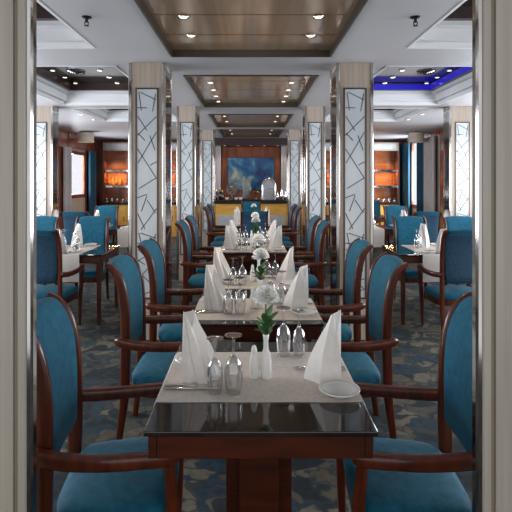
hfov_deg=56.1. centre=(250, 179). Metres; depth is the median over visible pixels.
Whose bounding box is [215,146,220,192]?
trim
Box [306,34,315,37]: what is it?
recessed light
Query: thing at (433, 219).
armchair
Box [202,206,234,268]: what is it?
armchair
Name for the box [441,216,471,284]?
armchair
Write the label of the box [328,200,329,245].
armchair
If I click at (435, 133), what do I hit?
trim
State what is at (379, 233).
table runner
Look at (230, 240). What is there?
folded napkin
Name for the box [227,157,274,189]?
painting
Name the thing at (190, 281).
armchair
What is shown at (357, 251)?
armchair
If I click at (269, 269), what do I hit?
wine glass
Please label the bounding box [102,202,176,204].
countertop
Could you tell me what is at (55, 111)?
mirror
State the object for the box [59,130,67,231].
trim
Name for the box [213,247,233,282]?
folded napkin
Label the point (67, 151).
curtain
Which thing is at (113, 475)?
armchair
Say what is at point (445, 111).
mirror
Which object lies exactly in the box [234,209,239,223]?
folded napkin
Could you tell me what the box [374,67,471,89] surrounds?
led strip
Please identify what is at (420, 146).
curtain
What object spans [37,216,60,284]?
armchair
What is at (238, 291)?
bowl
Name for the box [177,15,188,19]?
recessed light
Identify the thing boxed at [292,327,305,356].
bowl
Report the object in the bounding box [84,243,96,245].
bread plate
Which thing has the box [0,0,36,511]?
door
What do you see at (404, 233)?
armchair
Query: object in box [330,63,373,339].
column
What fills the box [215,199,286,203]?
countertop
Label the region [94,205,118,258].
armchair
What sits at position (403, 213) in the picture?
folded napkin
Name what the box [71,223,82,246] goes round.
folded napkin
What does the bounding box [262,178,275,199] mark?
dome
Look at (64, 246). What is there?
folded napkin
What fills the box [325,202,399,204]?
countertop
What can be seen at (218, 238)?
armchair
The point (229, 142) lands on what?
trim
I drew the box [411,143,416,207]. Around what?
window
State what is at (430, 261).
table runner
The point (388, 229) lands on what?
dining table
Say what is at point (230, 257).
wine glass
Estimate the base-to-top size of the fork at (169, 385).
0.010 m
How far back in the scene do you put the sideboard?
12.38 m
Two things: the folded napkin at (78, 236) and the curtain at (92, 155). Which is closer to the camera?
the folded napkin at (78, 236)
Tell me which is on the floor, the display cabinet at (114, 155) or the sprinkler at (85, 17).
the display cabinet at (114, 155)
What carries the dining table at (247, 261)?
on the floor
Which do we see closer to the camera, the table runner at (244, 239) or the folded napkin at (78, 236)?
the folded napkin at (78, 236)
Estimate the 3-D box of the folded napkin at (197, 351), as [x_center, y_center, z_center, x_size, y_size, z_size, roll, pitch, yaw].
[-0.190,0.635,1.860,0.147,0.262,0.120,0,0,-4]
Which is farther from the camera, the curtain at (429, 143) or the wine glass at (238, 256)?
the curtain at (429, 143)
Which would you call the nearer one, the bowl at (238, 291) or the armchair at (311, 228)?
the bowl at (238, 291)
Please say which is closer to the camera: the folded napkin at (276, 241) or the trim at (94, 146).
the folded napkin at (276, 241)
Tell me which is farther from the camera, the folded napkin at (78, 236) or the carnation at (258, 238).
the folded napkin at (78, 236)
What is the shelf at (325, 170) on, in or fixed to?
attached to the display cabinet at (386, 155)
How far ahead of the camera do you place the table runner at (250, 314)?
2.76 m
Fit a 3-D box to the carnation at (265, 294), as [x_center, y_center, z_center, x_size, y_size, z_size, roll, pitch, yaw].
[0.058,0.570,1.860,0.109,0.332,0.108,0,0,36]
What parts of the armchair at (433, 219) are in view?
backrest, post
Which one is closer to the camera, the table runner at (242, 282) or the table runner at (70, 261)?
the table runner at (242, 282)
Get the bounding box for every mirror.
[54,110,57,216]
[166,70,170,314]
[198,111,198,227]
[303,111,303,262]
[331,70,335,314]
[444,110,447,216]
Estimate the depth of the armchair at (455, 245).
4.52 m
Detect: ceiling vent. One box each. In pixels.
[66,70,85,74]
[416,70,435,74]
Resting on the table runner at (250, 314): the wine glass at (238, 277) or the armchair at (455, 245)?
the wine glass at (238, 277)
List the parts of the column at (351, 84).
panel frame, etched panel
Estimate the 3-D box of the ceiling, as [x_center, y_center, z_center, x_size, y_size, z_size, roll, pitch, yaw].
[0.000,-1.319,6.500,8.800,0.462,13.800,0,0,0]
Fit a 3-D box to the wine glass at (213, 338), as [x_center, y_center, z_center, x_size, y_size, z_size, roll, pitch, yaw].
[-0.130,0.668,1.730,0.064,0.196,0.064,0,0,0]
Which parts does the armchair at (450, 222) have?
post, backrest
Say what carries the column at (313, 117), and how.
on the floor
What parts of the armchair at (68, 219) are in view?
post, backrest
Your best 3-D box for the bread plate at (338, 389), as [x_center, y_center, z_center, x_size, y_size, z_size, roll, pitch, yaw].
[0.315,0.753,1.710,0.146,0.027,0.146,0,0,0]
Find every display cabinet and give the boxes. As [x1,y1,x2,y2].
[102,143,176,235]
[325,143,399,235]
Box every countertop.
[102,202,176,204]
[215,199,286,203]
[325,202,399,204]
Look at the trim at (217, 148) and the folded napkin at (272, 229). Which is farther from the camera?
the trim at (217, 148)
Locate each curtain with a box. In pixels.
[63,146,71,211]
[89,151,95,215]
[400,142,409,215]
[417,142,423,211]
[424,136,434,211]
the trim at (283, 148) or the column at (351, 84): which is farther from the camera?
the trim at (283, 148)
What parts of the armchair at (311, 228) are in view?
seat, armrest, armrest, post, backrest, post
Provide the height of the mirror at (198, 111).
2.500 m
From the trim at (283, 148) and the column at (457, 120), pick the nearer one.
the column at (457, 120)
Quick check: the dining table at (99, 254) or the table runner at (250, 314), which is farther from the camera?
the dining table at (99, 254)
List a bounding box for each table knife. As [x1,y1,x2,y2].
[163,387,220,389]
[195,311,228,312]
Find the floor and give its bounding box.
[37,236,471,511]
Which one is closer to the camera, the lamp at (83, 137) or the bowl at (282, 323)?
the bowl at (282, 323)
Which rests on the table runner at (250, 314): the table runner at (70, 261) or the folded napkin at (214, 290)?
the folded napkin at (214, 290)
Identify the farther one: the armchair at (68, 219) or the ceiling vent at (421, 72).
the armchair at (68, 219)
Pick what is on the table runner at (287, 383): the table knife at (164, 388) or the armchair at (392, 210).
the table knife at (164, 388)
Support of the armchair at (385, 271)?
on the floor
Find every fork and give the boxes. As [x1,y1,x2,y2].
[164,383,215,386]
[196,309,228,310]
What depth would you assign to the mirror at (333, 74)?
4.67 m
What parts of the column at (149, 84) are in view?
panel frame, etched panel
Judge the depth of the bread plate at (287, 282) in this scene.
3.52 m
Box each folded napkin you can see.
[57,229,66,253]
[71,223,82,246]
[182,310,220,383]
[204,264,229,309]
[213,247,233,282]
[225,225,238,248]
[230,220,240,239]
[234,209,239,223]
[265,220,275,240]
[269,225,281,248]
[276,246,295,281]
[283,264,307,309]
[304,310,341,383]
[400,210,406,215]
[418,224,429,246]
[435,229,445,253]
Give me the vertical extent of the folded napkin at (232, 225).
0.262 m
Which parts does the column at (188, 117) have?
panel frame, etched panel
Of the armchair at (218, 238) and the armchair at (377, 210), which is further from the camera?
the armchair at (377, 210)
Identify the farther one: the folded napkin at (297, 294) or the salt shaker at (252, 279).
the salt shaker at (252, 279)
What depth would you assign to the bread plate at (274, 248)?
5.24 m
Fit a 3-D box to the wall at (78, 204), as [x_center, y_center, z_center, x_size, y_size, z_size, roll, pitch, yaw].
[-4.218,0.150,6.500,0.035,2.700,13.800,0,0,0]
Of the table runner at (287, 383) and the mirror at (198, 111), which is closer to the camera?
the table runner at (287, 383)
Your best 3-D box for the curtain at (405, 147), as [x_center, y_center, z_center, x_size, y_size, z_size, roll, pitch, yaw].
[4.099,0.250,12.815,0.080,2.460,0.670,0,0,0]
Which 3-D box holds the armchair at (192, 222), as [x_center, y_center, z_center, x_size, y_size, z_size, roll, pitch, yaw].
[-0.544,0.980,6.120,0.566,1.044,0.579,0,0,0]
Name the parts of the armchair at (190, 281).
post, backrest, post, seat, armrest, armrest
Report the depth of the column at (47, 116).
7.16 m
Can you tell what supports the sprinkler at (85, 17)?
attached to the ceiling
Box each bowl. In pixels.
[207,357,222,393]
[224,355,242,393]
[234,291,245,313]
[276,323,290,356]
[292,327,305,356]
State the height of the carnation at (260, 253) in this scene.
0.332 m
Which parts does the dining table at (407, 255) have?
leg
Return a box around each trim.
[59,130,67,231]
[68,132,86,149]
[85,139,98,211]
[215,138,286,146]
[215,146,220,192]
[222,147,279,198]
[281,146,286,198]
[407,130,439,141]
[440,130,442,228]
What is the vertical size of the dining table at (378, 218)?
0.730 m
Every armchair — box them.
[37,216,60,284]
[37,229,84,324]
[37,292,183,511]
[57,216,110,298]
[59,211,89,244]
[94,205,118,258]
[105,252,210,439]
[137,238,217,341]
[175,220,227,314]
[185,215,230,301]
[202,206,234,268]
[207,204,228,260]
[239,201,260,233]
[239,210,269,271]
[270,206,301,267]
[274,215,320,301]
[276,204,297,241]
[278,220,329,314]
[291,238,372,341]
[300,252,407,438]
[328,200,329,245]
[336,291,471,511]
[374,200,386,240]
[383,205,407,244]
[391,216,444,298]
[412,211,442,244]
[417,229,471,332]
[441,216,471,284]
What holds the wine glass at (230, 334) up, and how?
on the table runner at (287, 383)
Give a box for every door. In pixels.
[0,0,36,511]
[472,0,511,511]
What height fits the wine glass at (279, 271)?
0.196 m
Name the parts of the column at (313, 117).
panel frame, etched panel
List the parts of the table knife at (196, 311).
handle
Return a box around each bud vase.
[256,259,259,281]
[257,280,263,308]
[260,334,271,379]
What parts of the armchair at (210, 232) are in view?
post, backrest, post, armrest, seat, armrest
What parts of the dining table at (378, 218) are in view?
leg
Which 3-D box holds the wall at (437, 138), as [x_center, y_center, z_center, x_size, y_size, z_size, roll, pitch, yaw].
[4.218,0.150,6.500,0.035,2.700,13.800,0,0,0]
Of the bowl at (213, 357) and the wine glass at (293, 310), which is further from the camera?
the wine glass at (293, 310)
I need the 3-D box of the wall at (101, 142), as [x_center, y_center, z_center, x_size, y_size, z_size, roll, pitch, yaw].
[0.000,0.175,13.300,8.400,2.650,0.200,0,0,0]
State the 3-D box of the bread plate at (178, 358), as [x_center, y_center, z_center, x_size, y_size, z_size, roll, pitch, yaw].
[-0.242,0.753,2.000,0.146,0.027,0.146,0,0,0]
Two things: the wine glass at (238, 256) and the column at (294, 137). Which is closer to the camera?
the wine glass at (238, 256)
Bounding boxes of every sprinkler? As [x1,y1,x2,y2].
[81,15,91,26]
[410,15,420,26]
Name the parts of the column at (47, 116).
etched panel, panel frame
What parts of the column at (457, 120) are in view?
panel frame, etched panel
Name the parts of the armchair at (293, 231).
armrest, seat, armrest, post, backrest, post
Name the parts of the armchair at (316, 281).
armrest, armrest, seat, post, backrest, post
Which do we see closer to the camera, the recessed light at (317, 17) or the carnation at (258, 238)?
the recessed light at (317, 17)
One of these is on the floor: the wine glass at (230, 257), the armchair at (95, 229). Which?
the armchair at (95, 229)
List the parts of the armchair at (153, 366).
post, backrest, post, armrest, seat, armrest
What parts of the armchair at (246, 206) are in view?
backrest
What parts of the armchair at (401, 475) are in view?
leg, seat frame, leg, armrest, seat, armrest, post, backrest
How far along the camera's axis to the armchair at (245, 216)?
7.27 m
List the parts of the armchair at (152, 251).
post, backrest, post, seat, armrest, armrest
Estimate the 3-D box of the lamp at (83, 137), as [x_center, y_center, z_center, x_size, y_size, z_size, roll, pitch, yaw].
[-3.780,-0.983,11.000,0.350,0.235,0.350,0,0,0]
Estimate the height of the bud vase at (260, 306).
0.169 m
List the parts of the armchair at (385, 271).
armrest, armrest, seat, post, backrest, post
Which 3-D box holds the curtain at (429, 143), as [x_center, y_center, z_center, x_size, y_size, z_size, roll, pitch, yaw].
[4.099,0.250,11.035,0.080,2.460,0.570,0,0,0]
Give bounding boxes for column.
[37,106,58,228]
[128,63,171,339]
[177,106,199,280]
[200,130,214,245]
[287,130,301,245]
[302,106,324,280]
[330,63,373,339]
[443,106,471,228]
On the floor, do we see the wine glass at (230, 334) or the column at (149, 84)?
the column at (149, 84)
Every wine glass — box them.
[206,335,223,393]
[223,278,233,313]
[224,332,242,393]
[229,257,236,285]
[234,276,245,313]
[238,256,246,285]
[266,268,275,303]
[276,270,286,296]
[276,306,290,356]
[292,309,305,356]
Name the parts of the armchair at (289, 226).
seat, backrest, post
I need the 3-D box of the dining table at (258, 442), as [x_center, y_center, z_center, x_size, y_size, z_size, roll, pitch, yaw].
[0.030,1.135,1.875,0.720,0.730,0.815,0,0,0]
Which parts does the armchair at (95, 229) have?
post, seat frame, seat, backrest, post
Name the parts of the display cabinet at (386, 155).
panel, door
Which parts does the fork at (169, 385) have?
handle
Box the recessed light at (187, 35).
[186,34,195,37]
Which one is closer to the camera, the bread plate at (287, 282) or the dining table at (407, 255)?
the bread plate at (287, 282)
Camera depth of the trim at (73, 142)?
11.35 m
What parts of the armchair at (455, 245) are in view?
leg, armrest, seat frame, post, seat, backrest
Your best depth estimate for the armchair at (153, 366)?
2.72 m
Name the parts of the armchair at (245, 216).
post, backrest, post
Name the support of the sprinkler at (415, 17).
attached to the ceiling
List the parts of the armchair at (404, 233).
post, backrest, seat, seat frame, post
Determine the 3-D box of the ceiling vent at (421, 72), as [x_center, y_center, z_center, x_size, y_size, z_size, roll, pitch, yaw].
[2.240,-1.373,6.150,0.240,0.029,0.240,0,0,0]
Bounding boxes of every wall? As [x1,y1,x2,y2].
[72,148,84,211]
[99,140,402,205]
[410,135,439,215]
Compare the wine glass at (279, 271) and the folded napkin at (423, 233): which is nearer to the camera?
the wine glass at (279, 271)
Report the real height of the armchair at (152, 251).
1.044 m
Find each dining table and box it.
[79,245,119,324]
[109,225,126,234]
[143,342,377,511]
[198,272,323,341]
[222,237,286,271]
[325,215,383,248]
[376,225,392,234]
[382,245,422,324]
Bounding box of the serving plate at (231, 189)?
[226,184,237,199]
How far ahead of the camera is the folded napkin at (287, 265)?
3.59 m
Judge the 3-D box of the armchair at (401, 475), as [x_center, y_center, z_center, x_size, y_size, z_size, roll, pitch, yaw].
[0.626,0.980,1.797,0.566,1.044,0.579,0,0,4]
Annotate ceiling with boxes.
[37,0,471,139]
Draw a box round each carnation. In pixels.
[251,212,258,226]
[251,216,260,233]
[252,234,265,259]
[252,248,268,279]
[252,284,279,334]
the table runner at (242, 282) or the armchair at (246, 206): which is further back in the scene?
the armchair at (246, 206)
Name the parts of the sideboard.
door, door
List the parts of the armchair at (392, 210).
post, backrest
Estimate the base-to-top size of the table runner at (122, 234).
0.283 m
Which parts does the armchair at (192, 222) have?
post, backrest, post, armrest, seat, armrest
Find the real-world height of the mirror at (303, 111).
2.500 m
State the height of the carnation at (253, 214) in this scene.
0.332 m
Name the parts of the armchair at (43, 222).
backrest, post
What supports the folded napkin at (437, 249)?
on the table runner at (430, 261)
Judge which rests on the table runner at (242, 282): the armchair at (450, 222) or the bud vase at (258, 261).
the bud vase at (258, 261)
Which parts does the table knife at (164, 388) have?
handle, blade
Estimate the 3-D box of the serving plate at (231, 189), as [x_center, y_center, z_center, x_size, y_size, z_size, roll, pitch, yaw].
[-0.500,0.303,12.600,0.300,0.422,0.160,0,0,0]
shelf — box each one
[104,170,176,171]
[325,170,397,171]
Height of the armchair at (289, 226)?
1.044 m
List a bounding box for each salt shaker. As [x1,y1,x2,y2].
[249,345,258,378]
[250,264,254,281]
[250,287,255,308]
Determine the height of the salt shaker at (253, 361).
0.127 m
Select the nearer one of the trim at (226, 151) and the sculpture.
the sculpture
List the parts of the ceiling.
stepped cornice, stepped cornice, mirror panel, stepped cornice, mirror panel, mirror panel, mirror panel, mirror panel, metal trim, metal trim, metal trim, metal trim, stepped cornice, mirror panel, stepped cornice, stepped cornice, mirror panel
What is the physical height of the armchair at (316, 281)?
1.044 m
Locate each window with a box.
[72,151,84,197]
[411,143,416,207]
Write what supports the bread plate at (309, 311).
on the table runner at (250, 314)
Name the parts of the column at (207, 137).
etched panel, panel frame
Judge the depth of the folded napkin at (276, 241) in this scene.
5.32 m
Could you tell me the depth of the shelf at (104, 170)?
12.81 m
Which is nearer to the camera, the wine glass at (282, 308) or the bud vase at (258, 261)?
the wine glass at (282, 308)
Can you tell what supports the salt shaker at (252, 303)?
on the table runner at (250, 314)
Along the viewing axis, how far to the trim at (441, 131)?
10.51 m
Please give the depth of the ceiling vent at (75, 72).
6.11 m
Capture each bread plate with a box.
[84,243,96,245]
[175,353,181,363]
[272,247,284,250]
[283,280,292,285]
[291,307,316,316]
[319,379,359,399]
[421,250,435,253]
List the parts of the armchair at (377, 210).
backrest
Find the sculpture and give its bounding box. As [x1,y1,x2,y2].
[242,177,250,199]
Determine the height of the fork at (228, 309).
0.010 m
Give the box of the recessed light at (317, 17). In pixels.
[313,15,324,19]
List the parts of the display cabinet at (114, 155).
door, panel, door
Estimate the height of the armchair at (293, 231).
1.044 m
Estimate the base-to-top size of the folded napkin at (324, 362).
0.262 m
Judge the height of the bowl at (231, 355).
0.138 m
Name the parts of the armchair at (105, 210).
backrest, post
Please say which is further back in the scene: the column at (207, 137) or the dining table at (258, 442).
the column at (207, 137)
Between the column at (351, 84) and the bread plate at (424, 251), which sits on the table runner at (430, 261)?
the bread plate at (424, 251)
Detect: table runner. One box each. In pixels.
[57,245,100,281]
[117,225,127,246]
[153,352,365,407]
[194,298,323,341]
[203,275,289,290]
[221,246,287,253]
[224,238,282,262]
[374,226,384,246]
[401,245,444,281]
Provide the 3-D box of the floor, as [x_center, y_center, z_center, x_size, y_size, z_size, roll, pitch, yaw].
[0.000,1.550,5.700,8.800,0.100,15.400,0,0,0]
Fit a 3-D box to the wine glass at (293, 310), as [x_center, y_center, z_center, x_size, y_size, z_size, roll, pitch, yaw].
[0.210,0.668,2.095,0.064,0.196,0.064,0,0,0]
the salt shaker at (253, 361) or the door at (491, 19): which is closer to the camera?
the door at (491, 19)
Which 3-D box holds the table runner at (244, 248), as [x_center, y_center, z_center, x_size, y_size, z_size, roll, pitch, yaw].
[0.025,0.908,5.360,0.748,0.283,0.480,0,0,0]
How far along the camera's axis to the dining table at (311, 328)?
2.58 m
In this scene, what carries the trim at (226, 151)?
attached to the wall at (101, 142)
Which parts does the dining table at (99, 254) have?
leg, leg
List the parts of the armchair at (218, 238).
post, backrest, seat, armrest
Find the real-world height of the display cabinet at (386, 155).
2.500 m
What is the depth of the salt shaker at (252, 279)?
3.62 m
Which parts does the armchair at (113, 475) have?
post, backrest, post, armrest, seat, armrest, leg, leg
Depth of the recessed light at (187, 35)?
3.79 m
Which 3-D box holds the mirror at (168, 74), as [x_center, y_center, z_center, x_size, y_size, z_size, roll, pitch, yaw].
[-0.975,0.200,4.675,0.344,2.500,0.282,0,0,0]
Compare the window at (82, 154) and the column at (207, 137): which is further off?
the window at (82, 154)
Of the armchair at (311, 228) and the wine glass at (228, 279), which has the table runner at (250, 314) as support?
the wine glass at (228, 279)
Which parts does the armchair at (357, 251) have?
armrest, seat, armrest, post, backrest, post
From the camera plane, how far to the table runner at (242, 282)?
3.56 m
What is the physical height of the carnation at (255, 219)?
0.332 m
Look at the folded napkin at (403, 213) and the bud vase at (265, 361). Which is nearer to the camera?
the bud vase at (265, 361)
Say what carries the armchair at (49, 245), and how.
on the floor
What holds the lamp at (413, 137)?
attached to the ceiling
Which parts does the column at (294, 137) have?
panel frame, etched panel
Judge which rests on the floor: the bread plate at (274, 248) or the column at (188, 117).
the column at (188, 117)
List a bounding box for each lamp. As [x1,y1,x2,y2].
[78,132,93,142]
[408,132,423,142]
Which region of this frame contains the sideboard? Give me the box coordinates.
[215,199,286,236]
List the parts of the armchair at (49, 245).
backrest, seat, post, seat frame, armrest, leg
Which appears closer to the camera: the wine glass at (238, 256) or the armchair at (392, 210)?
the wine glass at (238, 256)
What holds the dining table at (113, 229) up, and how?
on the floor
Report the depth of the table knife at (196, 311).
2.77 m

